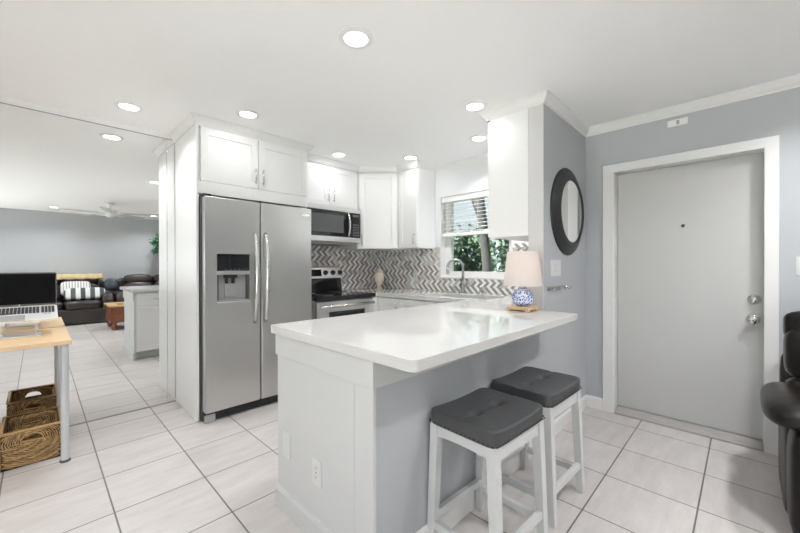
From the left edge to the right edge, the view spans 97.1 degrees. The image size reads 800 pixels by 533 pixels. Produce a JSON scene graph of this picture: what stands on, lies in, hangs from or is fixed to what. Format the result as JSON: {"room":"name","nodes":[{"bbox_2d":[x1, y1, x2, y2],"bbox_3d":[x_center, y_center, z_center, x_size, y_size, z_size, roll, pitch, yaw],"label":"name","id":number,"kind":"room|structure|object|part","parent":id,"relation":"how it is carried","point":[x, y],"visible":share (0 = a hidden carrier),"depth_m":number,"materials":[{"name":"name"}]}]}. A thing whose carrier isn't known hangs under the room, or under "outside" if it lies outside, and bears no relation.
{"room":"kitchen","nodes":[
{"label":"kitchen","id":0,"kind":"room"},
{"bbox_2d":[166,139,373,401],"bbox_3d":[-2.631,0.021,2.680,0.150,2.390,6.960,0,0,44],"label":"wall","id":1,"kind":"structure","parent":0,"point":[166,139],"depth_m":3.19,"materials":[{"name":"grey paint"}]},
{"bbox_2d":[0,103,166,425],"bbox_3d":[-3.468,0.044,1.707,0.008,2.334,3.998,0,0,44],"label":"wall mirror","id":2,"kind":"object","parent":1,"relation":"attached to","point":[84,203],"visible":1,"depth_m":2.76,"materials":[{"name":"silver mirror"}]},
{"bbox_2d":[0,96,170,139],"bbox_3d":[-3.450,-1.149,1.728,0.006,0.042,4.062,0,0,44],"label":"trim","id":3,"kind":"structure","parent":1,"relation":"attached to","point":[2,99],"depth_m":2.73,"materials":[{"name":"paint"}]},
{"bbox_2d":[70,400,175,426],"bbox_3d":[-3.442,1.216,1.732,0.016,0.008,4.062,0,0,44],"label":"trim","id":4,"kind":"structure","parent":1,"relation":"attached to","point":[174,400],"depth_m":2.90,"materials":[{"name":"grey plastic"}]},
{"bbox_2d":[167,139,175,401],"bbox_3d":[-2.049,0.038,3.161,0.008,2.334,0.061,0,0,44],"label":"strip","id":5,"kind":"object","parent":1,"relation":"attached to","point":[171,386],"visible":1,"depth_m":3.16,"materials":[{"name":"silver metal"}]},
{"bbox_2d":[307,160,356,208],"bbox_3d":[-0.904,-0.901,4.032,0.416,0.450,0.815,0,0,44],"label":"upper cabinet","id":6,"kind":"object","parent":1,"relation":"attached to","point":[326,184],"visible":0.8,"depth_m":3.93,"materials":[{"name":"white paint"}]},
{"bbox_3d":[-0.925,-0.892,3.775,0.020,0.433,0.397,0,0,44],"label":"door","id":7,"kind":"part","parent":6,"relation":"part of","materials":[{"name":"white paint"}]},
{"bbox_2d":[307,202,359,245],"bbox_3d":[-0.876,-0.461,4.012,0.470,0.420,0.778,0,0,44],"label":"microwave","id":8,"kind":"object","parent":6,"relation":"attached to","point":[331,225],"visible":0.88,"depth_m":3.91,"materials":[{"name":"grey metal"}]},
{"bbox_3d":[-0.808,-0.473,3.834,0.026,0.263,0.594,0,0,44],"label":"door glass","id":9,"kind":"part","parent":8,"relation":"part of","materials":[{"name":"black glass"}]},
{"bbox_3d":[-0.807,-0.473,3.833,0.030,0.283,0.618,0,0,44],"label":"door","id":10,"kind":"part","parent":8,"relation":"part of","materials":[{"name":"black glass"}]},
{"bbox_3d":[-0.751,-0.643,3.890,0.030,0.055,0.778,0,0,44],"label":"rail","id":11,"kind":"part","parent":8,"relation":"part of","materials":[{"name":"metal"}]},
{"bbox_3d":[-0.750,-0.303,3.891,0.030,0.055,0.778,0,0,44],"label":"rail","id":12,"kind":"part","parent":8,"relation":"part of","materials":[{"name":"metal"}]},
{"bbox_3d":[-0.577,-0.474,4.019,0.051,0.272,0.021,0,0,44],"label":"handle","id":13,"kind":"part","parent":8,"relation":"part of","materials":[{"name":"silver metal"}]},
{"bbox_3d":[-0.534,-0.474,4.113,0.029,0.283,0.157,0,0,44],"label":"control panel","id":14,"kind":"part","parent":8,"relation":"part of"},
{"bbox_3d":[-0.647,-0.893,4.060,0.020,0.433,0.388,0,0,44],"label":"door","id":15,"kind":"part","parent":6,"relation":"part of","materials":[{"name":"white paint"}]},
{"bbox_2d":[311,245,376,288],"bbox_3d":[-0.828,0.010,4.416,0.006,0.564,1.444,0,0,44],"label":"tiled wall","id":16,"kind":"structure","parent":1,"relation":"attached to","point":[358,268],"depth_m":4.60,"materials":[{"name":"tile"}]},
{"bbox_2d":[0,401,792,532],"bbox_3d":[-0.060,1.280,0.176,7.430,0.120,6.960,0,0,44],"label":"floor","id":17,"kind":"structure","parent":0,"point":[156,469],"depth_m":1.99,"materials":[{"name":"tile"}]},
{"bbox_2d":[0,405,60,472],"bbox_3d":[-2.397,1.104,2.302,0.372,0.225,0.276,0,0,44],"label":"wicker basket","id":18,"kind":"object","parent":17,"relation":"on","point":[24,444],"visible":0.93,"depth_m":2.21,"materials":[{"name":"brown wicker"}]},
{"bbox_2d":[0,327,71,462],"bbox_3d":[-2.754,0.836,1.919,0.690,0.765,1.393,0,0,44],"label":"desk","id":19,"kind":"object","parent":17,"relation":"on","point":[59,337],"visible":0.85,"depth_m":2.19,"materials":[{"name":"brown wood"}]},
{"bbox_2d":[0,319,40,339],"bbox_3d":[-2.482,0.371,2.278,0.227,0.162,0.270,0,0,44],"label":"laptop stand","id":20,"kind":"object","parent":19,"relation":"on","point":[36,332],"visible":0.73,"depth_m":2.27,"materials":[{"name":"silver metal"}]},
{"bbox_3d":[-2.514,0.397,2.226,0.035,0.109,0.024,0,0,44],"label":"arm","id":21,"kind":"part","parent":20,"relation":"part of","materials":[{"name":"silver metal"}]},
{"bbox_2d":[0,319,40,325],"bbox_3d":[-2.469,0.327,2.292,0.227,0.074,0.230,0,0,44],"label":"tray","id":22,"kind":"object","parent":20,"relation":"on","point":[37,321],"depth_m":2.27,"materials":[{"name":"silver metal"}]},
{"bbox_3d":[-2.495,0.448,2.276,0.190,0.008,0.250,0,0,44],"label":"plate","id":23,"kind":"part","parent":20,"relation":"part of","materials":[{"name":"silver metal"}]},
{"bbox_2d":[0,273,57,323],"bbox_3d":[-2.495,0.199,2.312,0.270,0.308,0.362,0,0,44],"label":"laptop","id":24,"kind":"object","parent":20,"relation":"on","point":[28,290],"visible":1,"depth_m":2.39,"materials":[{"name":"silver metal"}]},
{"bbox_3d":[-2.576,0.157,2.391,0.045,0.223,0.362,0,0,44],"label":"lid","id":25,"kind":"part","parent":24,"relation":"part of","materials":[{"name":"grey plastic"}]},
{"bbox_3d":[-2.406,0.396,2.337,0.035,0.109,0.024,0,0,44],"label":"arm","id":26,"kind":"part","parent":20,"relation":"part of","materials":[{"name":"silver metal"}]},
{"bbox_3d":[-2.492,0.841,2.595,0.041,0.727,0.041,0,0,44],"label":"leg","id":27,"kind":"part","parent":19,"relation":"part of","materials":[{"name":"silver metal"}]},
{"bbox_3d":[-2.095,0.841,2.208,0.041,0.727,0.041,0,0,44],"label":"leg","id":28,"kind":"part","parent":19,"relation":"part of","materials":[{"name":"silver metal"}]},
{"bbox_2d":[175,124,307,421],"bbox_3d":[-1.450,0.045,3.308,0.648,2.335,0.983,0,0,44],"label":"tall cabinet","id":29,"kind":"object","parent":17,"relation":"on","point":[215,162],"visible":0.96,"depth_m":2.98,"materials":[{"name":"white paint"}]},
{"bbox_3d":[-1.798,0.046,2.973,0.606,2.335,0.018,0,0,44],"label":"panel","id":30,"kind":"part","parent":29,"relation":"part of","materials":[{"name":"white paint"}]},
{"bbox_3d":[-1.412,-0.892,2.944,0.020,0.426,0.457,0,0,44],"label":"door","id":31,"kind":"part","parent":29,"relation":"part of","materials":[{"name":"white paint"}]},
{"bbox_3d":[-1.247,-0.850,3.117,0.020,0.545,0.965,0,0,44],"label":"filler rail","id":32,"kind":"part","parent":29,"relation":"part of","materials":[{"name":"white paint"}]},
{"bbox_3d":[-1.081,-0.893,3.283,0.020,0.426,0.481,0,0,44],"label":"door","id":33,"kind":"part","parent":29,"relation":"part of","materials":[{"name":"white paint"}]},
{"bbox_2d":[199,193,311,423],"bbox_3d":[-1.391,0.322,3.255,0.783,1.780,0.938,0,0,44],"label":"refrigerator","id":34,"kind":"object","parent":17,"relation":"on","point":[255,257],"visible":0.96,"depth_m":2.93,"materials":[{"name":"grey metal"}]},
{"bbox_3d":[-1.369,0.296,2.885,0.072,1.685,0.429,0,0,44],"label":"door","id":35,"kind":"part","parent":34,"relation":"part of","materials":[{"name":"metal"}]},
{"bbox_3d":[-1.366,0.050,2.880,0.062,0.030,0.252,0,0,44],"label":"panel rail","id":36,"kind":"part","parent":34,"relation":"part of","materials":[{"name":"metal"}]},
{"bbox_3d":[-1.367,-0.031,2.881,0.060,0.133,0.252,0,0,44],"label":"control panel","id":37,"kind":"part","parent":34,"relation":"part of","materials":[{"name":"black plastic"}]},
{"bbox_3d":[-1.201,0.093,2.950,0.085,0.768,0.042,0,0,44],"label":"handle","id":38,"kind":"part","parent":34,"relation":"part of","materials":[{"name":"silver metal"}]},
{"bbox_3d":[-1.137,0.092,3.015,0.085,0.768,0.042,0,0,44],"label":"handle","id":39,"kind":"part","parent":34,"relation":"part of","materials":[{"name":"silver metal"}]},
{"bbox_3d":[-1.040,0.294,3.222,0.072,1.685,0.495,0,0,44],"label":"door","id":40,"kind":"part","parent":34,"relation":"part of","materials":[{"name":"metal"}]},
{"bbox_2d":[311,266,375,319],"bbox_3d":[-0.774,0.589,3.905,0.759,1.180,0.754,0,0,44],"label":"range","id":41,"kind":"object","parent":17,"relation":"on","point":[328,299],"visible":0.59,"depth_m":3.81,"materials":[{"name":"grey metal"}]},
{"bbox_3d":[-1.010,0.214,4.122,0.115,0.160,0.737,0,0,44],"label":"splash panel","id":42,"kind":"part","parent":41,"relation":"part of","materials":[{"name":"black glass"}]},
{"bbox_2d":[311,290,375,301],"bbox_3d":[-0.756,0.315,3.879,0.640,0.044,0.743,0,0,44],"label":"cooktop","id":43,"kind":"object","parent":41,"relation":"in","point":[316,295],"depth_m":3.72,"materials":[{"name":"glass"}]},
{"bbox_3d":[-0.562,0.668,3.687,0.045,0.642,0.731,0,0,44],"label":"oven door","id":44,"kind":"part","parent":41,"relation":"part of","materials":[{"name":"metal"}]},
{"bbox_3d":[-0.529,0.395,3.654,0.059,0.028,0.677,0,0,44],"label":"handle","id":45,"kind":"part","parent":41,"relation":"part of","materials":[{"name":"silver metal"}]},
{"bbox_2d":[372,296,400,311],"bbox_3d":[0.056,0.771,4.082,0.379,0.872,0.684,0,0,44],"label":"base cabinet","id":46,"kind":"object","parent":17,"relation":"on","point":[381,303],"visible":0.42,"depth_m":3.91,"materials":[{"name":"white paint"}]},
{"bbox_3d":[-0.124,0.723,3.883,0.351,0.754,0.020,0,0,44],"label":"door","id":47,"kind":"part","parent":46,"relation":"part of","materials":[{"name":"white paint"}]},
{"bbox_2d":[271,287,576,372],"bbox_3d":[-0.137,0.316,3.028,2.918,0.040,2.475,0,0,44],"label":"countertop","id":48,"kind":"structure","parent":46,"relation":"on","point":[418,338],"depth_m":1.73,"materials":[{"name":"white stone"}]},
{"bbox_2d":[375,266,383,288],"bbox_3d":[-0.268,0.140,4.608,0.126,0.303,0.126,0,0,44],"label":"ceramic jar","id":49,"kind":"object","parent":48,"relation":"on","point":[379,276],"visible":1,"depth_m":4.57,"materials":[{"name":"beige ceramic"}]},
{"bbox_2d":[446,258,467,292],"bbox_3d":[0.627,0.102,3.858,0.240,0.381,0.089,0,0,23],"label":"kitchen faucet","id":50,"kind":"object","parent":48,"relation":"on","point":[463,285],"visible":0.97,"depth_m":3.84,"materials":[{"name":"metal"}]},
{"bbox_3d":[0.604,0.039,3.862,0.192,0.256,0.029,0,0,7],"label":"spout","id":51,"kind":"part","parent":50,"relation":"part of","materials":[{"name":"metal"}]},
{"bbox_2d":[503,247,542,311],"bbox_3d":[0.828,0.081,2.383,0.252,0.430,0.252,0,0,44],"label":"table lamp","id":52,"kind":"object","parent":48,"relation":"on","point":[522,268],"visible":1,"depth_m":2.30,"materials":[{"name":"beige fabric"}]},
{"bbox_3d":[0.828,0.014,2.383,0.252,0.229,0.252,0,0,44],"label":"lamp shade","id":53,"kind":"part","parent":52,"relation":"part of","materials":[{"name":"white fabric"}]},
{"bbox_2d":[400,298,446,307],"bbox_3d":[0.518,0.773,3.653,0.878,0.870,0.653,0,0,44],"label":"base cabinet","id":54,"kind":"object","parent":17,"relation":"on","point":[404,303],"visible":0.13,"depth_m":3.61,"materials":[{"name":"white paint"}]},
{"bbox_3d":[0.164,0.724,3.603,0.434,0.754,0.020,0,0,44],"label":"door","id":55,"kind":"part","parent":54,"relation":"part of","materials":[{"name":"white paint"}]},
{"bbox_2d":[427,387,547,532],"bbox_3d":[0.379,0.908,1.528,0.405,0.613,0.359,0,0,-43],"label":"bar stool","id":56,"kind":"object","parent":17,"relation":"on","point":[492,424],"visible":1,"depth_m":1.49,"materials":[{"name":"white paint"}]},
{"bbox_3d":[0.150,0.940,1.519,0.044,0.551,0.062,0,0,-43],"label":"leg","id":57,"kind":"part","parent":56,"relation":"part of","materials":[{"name":"white paint"}]},
{"bbox_3d":[0.407,0.938,1.755,0.044,0.551,0.062,0,0,-43],"label":"leg","id":58,"kind":"part","parent":56,"relation":"part of","materials":[{"name":"white paint"}]},
{"bbox_3d":[0.379,0.657,1.527,0.405,0.009,0.335,0,0,-43],"label":"nailhead trim","id":59,"kind":"part","parent":56,"relation":"part of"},
{"bbox_3d":[0.379,0.636,1.527,0.398,0.069,0.328,0,0,-43],"label":"seat","id":60,"kind":"part","parent":56,"relation":"part of","materials":[{"name":"black leather"}]},
{"bbox_3d":[0.351,0.940,1.300,0.044,0.551,0.062,0,0,-43],"label":"leg","id":61,"kind":"part","parent":56,"relation":"part of","materials":[{"name":"white paint"}]},
{"bbox_3d":[0.608,0.939,1.537,0.044,0.551,0.062,0,0,-43],"label":"leg","id":62,"kind":"part","parent":56,"relation":"part of","materials":[{"name":"white paint"}]},
{"bbox_2d":[490,366,584,528],"bbox_3d":[0.732,0.906,1.896,0.405,0.613,0.359,0,0,-44],"label":"bar stool","id":63,"kind":"object","parent":17,"relation":"on","point":[556,392],"visible":0.87,"depth_m":1.81,"materials":[{"name":"white paint"}]},
{"bbox_3d":[0.755,0.937,2.124,0.044,0.551,0.062,0,0,-44],"label":"leg","id":64,"kind":"part","parent":63,"relation":"part of","materials":[{"name":"white paint"}]},
{"bbox_3d":[0.731,0.634,1.895,0.398,0.069,0.328,0,0,-44],"label":"seat","id":65,"kind":"part","parent":63,"relation":"part of","materials":[{"name":"grey leather"}]},
{"bbox_3d":[0.731,0.655,1.895,0.405,0.009,0.335,0,0,-44],"label":"nailhead trim","id":66,"kind":"part","parent":63,"relation":"part of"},
{"bbox_3d":[0.708,0.938,1.668,0.044,0.551,0.062,0,0,-44],"label":"leg","id":67,"kind":"part","parent":63,"relation":"part of","materials":[{"name":"white paint"}]},
{"bbox_3d":[0.961,0.937,1.909,0.044,0.551,0.062,0,0,-44],"label":"leg","id":68,"kind":"part","parent":63,"relation":"part of","materials":[{"name":"white paint"}]},
{"bbox_2d":[760,311,799,532],"bbox_3d":[2.313,0.714,1.512,1.084,0.974,0.930,0,0,44],"label":"recliner","id":69,"kind":"object","parent":17,"relation":"on","point":[780,401],"visible":1,"depth_m":1.68,"materials":[{"name":"black leather"}]},
{"bbox_3d":[1.935,0.666,1.726,0.244,0.122,0.600,0,0,44],"label":"armrest","id":70,"kind":"part","parent":69,"relation":"part of","materials":[{"name":"black leather"}]},
{"bbox_3d":[2.006,0.961,1.820,0.060,0.440,0.500,0,0,44],"label":"panel","id":71,"kind":"part","parent":69,"relation":"part of","materials":[{"name":"black leather"}]},
{"bbox_2d":[783,328,799,378],"bbox_3d":[2.421,0.466,1.622,0.894,0.330,0.296,0,0,44],"label":"cushion","id":72,"kind":"object","parent":69,"relation":"on","point":[791,339],"depth_m":1.85,"materials":[{"name":"black leather"}]},
{"bbox_2d":[783,311,799,334],"bbox_3d":[2.449,0.326,1.650,0.894,0.199,0.233,0,0,44],"label":"cushion","id":73,"kind":"object","parent":69,"relation":"on","point":[791,321],"depth_m":1.88,"materials":[{"name":"black leather"}]},
{"bbox_2d":[785,377,799,385],"bbox_3d":[2.386,0.691,1.587,0.894,0.260,0.269,0,0,44],"label":"cushion","id":74,"kind":"object","parent":69,"relation":"on","point":[793,381],"depth_m":1.83,"materials":[{"name":"black leather"}]},
{"bbox_2d":[0,0,799,165],"bbox_3d":[-0.064,-1.230,0.169,7.430,0.120,6.960,0,0,44],"label":"ceiling","id":75,"kind":"structure","parent":0,"point":[385,101],"depth_m":2.02,"materials":[{"name":"paint"}]},
{"bbox_2d":[114,101,143,111],"bbox_3d":[-1.989,-1.170,2.592,0.176,0.009,0.176,0,0,44],"label":"recessed light","id":76,"kind":"object","parent":75,"relation":"in","point":[124,105],"visible":1,"depth_m":2.58,"materials":[{"name":"white plastic"}]},
{"bbox_2d":[235,109,259,118],"bbox_3d":[-1.173,-1.172,2.724,0.176,0.009,0.176,0,0,44],"label":"recessed light","id":77,"kind":"object","parent":75,"relation":"in","point":[245,113],"visible":1,"depth_m":2.71,"materials":[{"name":"white plastic"}]},
{"bbox_2d":[330,152,346,156],"bbox_3d":[-0.645,-1.176,3.718,0.176,0.009,0.176,0,0,44],"label":"recessed light","id":78,"kind":"object","parent":75,"relation":"in","point":[335,154],"visible":1,"depth_m":3.71,"materials":[{"name":"white plastic"}]},
{"bbox_2d":[339,26,372,48],"bbox_3d":[-0.226,-1.171,1.817,0.176,0.009,0.176,0,0,44],"label":"recessed light","id":79,"kind":"object","parent":75,"relation":"in","point":[353,37],"visible":1,"depth_m":1.80,"materials":[{"name":"white plastic"}]},
{"bbox_2d":[402,155,418,159],"bbox_3d":[0.114,-1.177,3.824,0.176,0.009,0.176,0,0,44],"label":"recessed light","id":80,"kind":"object","parent":75,"relation":"in","point":[406,157],"visible":1,"depth_m":3.81,"materials":[{"name":"white plastic"}]},
{"bbox_2d":[463,100,486,111],"bbox_3d":[0.550,-1.174,2.595,0.176,0.009,0.176,0,0,44],"label":"recessed light","id":81,"kind":"object","parent":75,"relation":"in","point":[472,106],"visible":1,"depth_m":2.58,"materials":[{"name":"white plastic"}]},
{"bbox_2d":[469,134,487,141],"bbox_3d":[0.726,-1.177,3.246,0.176,0.009,0.176,0,0,44],"label":"recessed light","id":82,"kind":"object","parent":75,"relation":"in","point":[476,138],"visible":0.98,"depth_m":3.24,"materials":[{"name":"white plastic"}]},
{"bbox_2d":[377,243,528,295],"bbox_3d":[0.605,0.031,4.031,2.583,0.519,0.006,0,0,44],"label":"backsplash","id":83,"kind":"structure","parent":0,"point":[398,266],"depth_m":4.33,"materials":[{"name":"tile"}]},
{"bbox_2d":[413,271,417,280],"bbox_3d":[0.191,0.116,4.426,0.072,0.118,0.008,0,0,44],"label":"outlet plate","id":84,"kind":"object","parent":83,"relation":"attached to","point":[415,273],"visible":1,"depth_m":4.42,"materials":[{"name":"grey plastic"}]},
{"bbox_2d":[376,104,585,532],"bbox_3d":[0.720,0.017,2.223,0.105,2.390,2.434,0,0,44],"label":"wall","id":85,"kind":"structure","parent":0,"point":[404,407],"depth_m":1.73,"materials":[{"name":"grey paint"}]},
{"bbox_2d":[275,483,332,532],"bbox_3d":[-0.358,1.166,1.558,0.757,0.100,0.030,0,0,44],"label":"baseboard","id":86,"kind":"structure","parent":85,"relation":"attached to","point":[303,518],"depth_m":1.66,"materials":[{"name":"white wood"}]},
{"bbox_2d":[354,383,375,532],"bbox_3d":[-0.133,0.779,1.346,0.111,0.875,0.016,0,0,44],"label":"trim","id":87,"kind":"structure","parent":85,"relation":"attached to","point":[364,398],"depth_m":1.33,"materials":[{"name":"white wood"}]},
{"bbox_2d":[275,331,542,389],"bbox_3d":[0.162,0.392,2.092,0.755,0.108,1.522,0,0,44],"label":"trim","id":88,"kind":"structure","parent":85,"relation":"attached to","point":[368,374],"depth_m":1.44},
{"bbox_2d":[488,108,528,241],"bbox_3d":[1.086,-0.673,2.930,0.356,0.905,0.888,0,0,44],"label":"upper cabinet","id":89,"kind":"object","parent":85,"relation":"attached to","point":[508,135],"visible":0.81,"depth_m":2.59,"materials":[{"name":"white paint"}]},
{"bbox_3d":[0.834,-0.665,2.865,0.020,0.880,0.430,0,0,44],"label":"door","id":90,"kind":"part","parent":89,"relation":"part of","materials":[{"name":"white paint"}]},
{"bbox_2d":[416,395,602,532],"bbox_3d":[0.808,1.162,2.143,0.135,0.100,2.433,0,0,44],"label":"baseboard","id":91,"kind":"structure","parent":85,"relation":"attached to","point":[451,517],"depth_m":2.02,"materials":[{"name":"white paint"}]},
{"bbox_2d":[529,103,543,308],"bbox_3d":[0.945,-0.443,2.453,0.105,1.473,0.006,0,0,44],"label":"trim","id":92,"kind":"structure","parent":85,"relation":"attached to","point":[536,113],"depth_m":2.44,"materials":[{"name":"white paint"}]},
{"bbox_2d":[550,260,560,275],"bbox_3d":[1.132,0.010,2.564,0.008,0.118,0.190,0,0,44],"label":"light switch","id":93,"kind":"object","parent":85,"relation":"attached to","point":[555,265],"visible":1,"depth_m":2.55,"materials":[{"name":"white plastic"}]},
{"bbox_2d":[547,285,570,291],"bbox_3d":[1.165,0.158,2.570,0.047,0.033,0.355,0,0,44],"label":"key rack","id":94,"kind":"object","parent":85,"relation":"attached to","point":[561,287],"visible":1,"depth_m":2.55,"materials":[{"name":"metal"}]},
{"bbox_3d":[1.152,0.153,2.583,0.012,0.024,0.355,0,0,44],"label":"rail","id":95,"kind":"part","parent":94,"relation":"part of","materials":[{"name":"metal"}]},
{"bbox_2d":[550,168,583,254],"bbox_3d":[1.309,-0.420,2.717,0.047,0.670,0.670,0,0,44],"label":"round mirror","id":96,"kind":"object","parent":85,"relation":"attached to","point":[566,199],"visible":1,"depth_m":2.63,"materials":[{"name":"black wood"}]},
{"bbox_2d":[561,180,581,241],"bbox_3d":[1.313,-0.420,2.713,0.018,0.476,0.476,0,0,44],"label":"mirror glass","id":97,"kind":"object","parent":96,"relation":"attached to","point":[571,195],"depth_m":2.70,"materials":[{"name":"silver metal"}]},
{"bbox_2d":[397,87,799,397],"bbox_3d":[2.264,0.013,2.555,7.030,2.390,0.200,0,0,44],"label":"wall","id":98,"kind":"structure","parent":0,"point":[778,113],"depth_m":2.61,"materials":[{"name":"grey paint"}]},
{"bbox_2d":[340,172,413,250],"bbox_3d":[-0.286,-0.671,4.449,0.717,0.915,0.632,0,0,44],"label":"upper cabinet","id":99,"kind":"object","parent":98,"relation":"attached to","point":[377,192],"visible":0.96,"depth_m":4.21,"materials":[{"name":"white paint"}]},
{"bbox_3d":[-0.261,-0.662,4.212,0.441,0.892,0.020,0,0,2],"label":"door","id":100,"kind":"part","parent":99,"relation":"part of","materials":[{"name":"white paint"}]},
{"bbox_2d":[398,167,434,248],"bbox_3d":[0.180,-0.671,4.187,0.312,0.915,0.355,0,0,44],"label":"upper cabinet","id":101,"kind":"object","parent":98,"relation":"attached to","point":[416,186],"visible":1,"depth_m":4.09,"materials":[{"name":"white paint"}]},
{"bbox_3d":[0.091,-0.662,4.087,0.290,0.892,0.020,0,0,44],"label":"door","id":102,"kind":"part","parent":101,"relation":"part of","materials":[{"name":"white paint"}]},
{"bbox_2d":[440,188,512,279],"bbox_3d":[0.848,-0.346,3.897,0.910,0.955,0.156,0,0,44],"label":"window","id":103,"kind":"structure","parent":98,"relation":"in","point":[446,243],"depth_m":4.17,"materials":[{"name":"white paint"}]},
{"bbox_2d":[442,190,487,236],"bbox_3d":[0.821,-0.492,3.868,0.882,0.637,0.058,0,0,44],"label":"window blind","id":104,"kind":"object","parent":103,"relation":"attached to","point":[479,194],"visible":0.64,"depth_m":3.94,"materials":[{"name":"white plastic"}]},
{"bbox_3d":[0.551,-0.559,4.100,0.003,0.390,0.003,0,0,-10],"label":"ladder cord","id":105,"kind":"part","parent":104,"relation":"part of","materials":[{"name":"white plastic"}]},
{"bbox_3d":[0.823,-0.367,3.871,0.878,0.037,0.048,0,0,44],"label":"rail","id":106,"kind":"part","parent":104,"relation":"part of","materials":[{"name":"white plastic"}]},
{"bbox_2d":[169,74,799,172],"bbox_3d":[1.321,-1.144,1.588,7.030,0.064,2.494,0,0,44],"label":"trim","id":107,"kind":"structure","parent":98,"relation":"attached to","point":[550,100],"depth_m":2.77,"materials":[{"name":"white paint"}]},
{"bbox_2d":[667,117,687,127],"bbox_3d":[2.049,-1.061,2.606,0.120,0.050,0.022,0,0,44],"label":"door chime","id":108,"kind":"object","parent":98,"relation":"attached to","point":[682,121],"visible":1,"depth_m":2.60,"materials":[{"name":"white plastic"}]},
{"bbox_2d":[614,405,763,451],"bbox_3d":[2.139,1.188,2.677,0.856,0.040,0.208,0,0,44],"label":"threshold","id":109,"kind":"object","parent":98,"relation":"attached to","point":[742,440],"depth_m":2.58,"materials":[{"name":"grey stone"}]},
{"bbox_2d":[618,152,762,439],"bbox_3d":[2.123,0.200,2.659,0.852,1.933,0.119,0,0,44],"label":"door","id":110,"kind":"structure","parent":98,"relation":"in","point":[690,236],"depth_m":2.62,"materials":[{"name":"paint"}]},
{"bbox_3d":[2.381,0.361,2.381,0.072,0.072,0.069,0,0,44],"label":"knob","id":111,"kind":"part","parent":110,"relation":"part of","materials":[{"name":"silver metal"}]},
{"bbox_2d":[603,135,778,455],"bbox_3d":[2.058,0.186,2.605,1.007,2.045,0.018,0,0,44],"label":"trim","id":112,"kind":"structure","parent":98,"relation":"attached to","point":[770,145],"depth_m":2.37,"materials":[{"name":"white paint"}]},
{"bbox_2d":[796,257,799,275],"bbox_3d":[2.499,-0.003,2.181,0.072,0.118,0.008,0,0,44],"label":"light switch","id":113,"kind":"object","parent":98,"relation":"attached to","point":[797,258],"visible":1,"depth_m":2.20,"materials":[{"name":"white plastic"}]},
{"label":"outside","id":114,"kind":"structure","parent":0,"visible":0},
{"bbox_3d":[3.902,1.395,14.021,30.000,0.150,18.490,0,0,44],"label":"ground","id":115,"kind":"structure","parent":114,"visible":0},
{"bbox_2d":[454,223,481,271],"bbox_3d":[1.365,0.178,8.211,1.583,2.338,1.604,0,0,44],"label":"shrub","id":116,"kind":"object","parent":115,"relation":"on","point":[472,260],"visible":0.23,"depth_m":7.88,"materials":[{"name":"green plant"}]},
{"bbox_2d":[454,224,503,271],"bbox_3d":[2.048,0.057,9.962,1.704,2.566,1.785,0,0,44],"label":"shrub","id":117,"kind":"object","parent":115,"relation":"on","point":[469,236],"visible":0.03,"depth_m":9.68,"materials":[{"name":"green plant"}]},
{"bbox_2d":[471,198,491,271],"bbox_3d":[1.390,-1.045,6.563,2.045,4.792,2.121,0,0,-20],"label":"tree","id":118,"kind":"object","parent":115,"relation":"on","point":[484,239],"visible":0.02,"depth_m":6.27,"materials":[{"name":"grey plant"}]},
{"bbox_2d":[490,238,508,271],"bbox_3d":[2.496,0.010,7.053,1.579,2.676,1.630,0,0,44],"label":"shrub","id":119,"kind":"object","parent":115,"relation":"on","point":[501,265],"visible":0.06,"depth_m":7.04,"materials":[{"name":"green plant"}]},
{"bbox_3d":[-0.222,0.780,1.811,0.661,0.870,0.521,0,0,44],"label":"base cabinet","id":120,"kind":"object","parent":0,"visible":0},
{"bbox_2d":[278,355,354,532],"bbox_3d":[-0.398,0.778,1.605,0.630,0.875,0.016,0,0,44],"label":"panel","id":121,"kind":"object","parent":120,"relation":"attached to","point":[316,408],"depth_m":1.55,"materials":[{"name":"white wood"}]},
{"bbox_2d":[283,431,290,458],"bbox_3d":[-0.562,0.885,1.751,0.072,0.118,0.005,0,0,44],"label":"blank plate","id":122,"kind":"object","parent":121,"relation":"attached to","point":[286,437],"visible":1,"depth_m":1.75,"materials":[{"name":"white plastic"}]},
{"bbox_2d":[312,456,320,488],"bbox_3d":[-0.370,0.911,1.562,0.072,0.118,0.008,0,0,44],"label":"outlet plate","id":123,"kind":"object","parent":121,"relation":"attached to","point":[316,464],"visible":1,"depth_m":1.56,"materials":[{"name":"grey plastic"}]}
]}

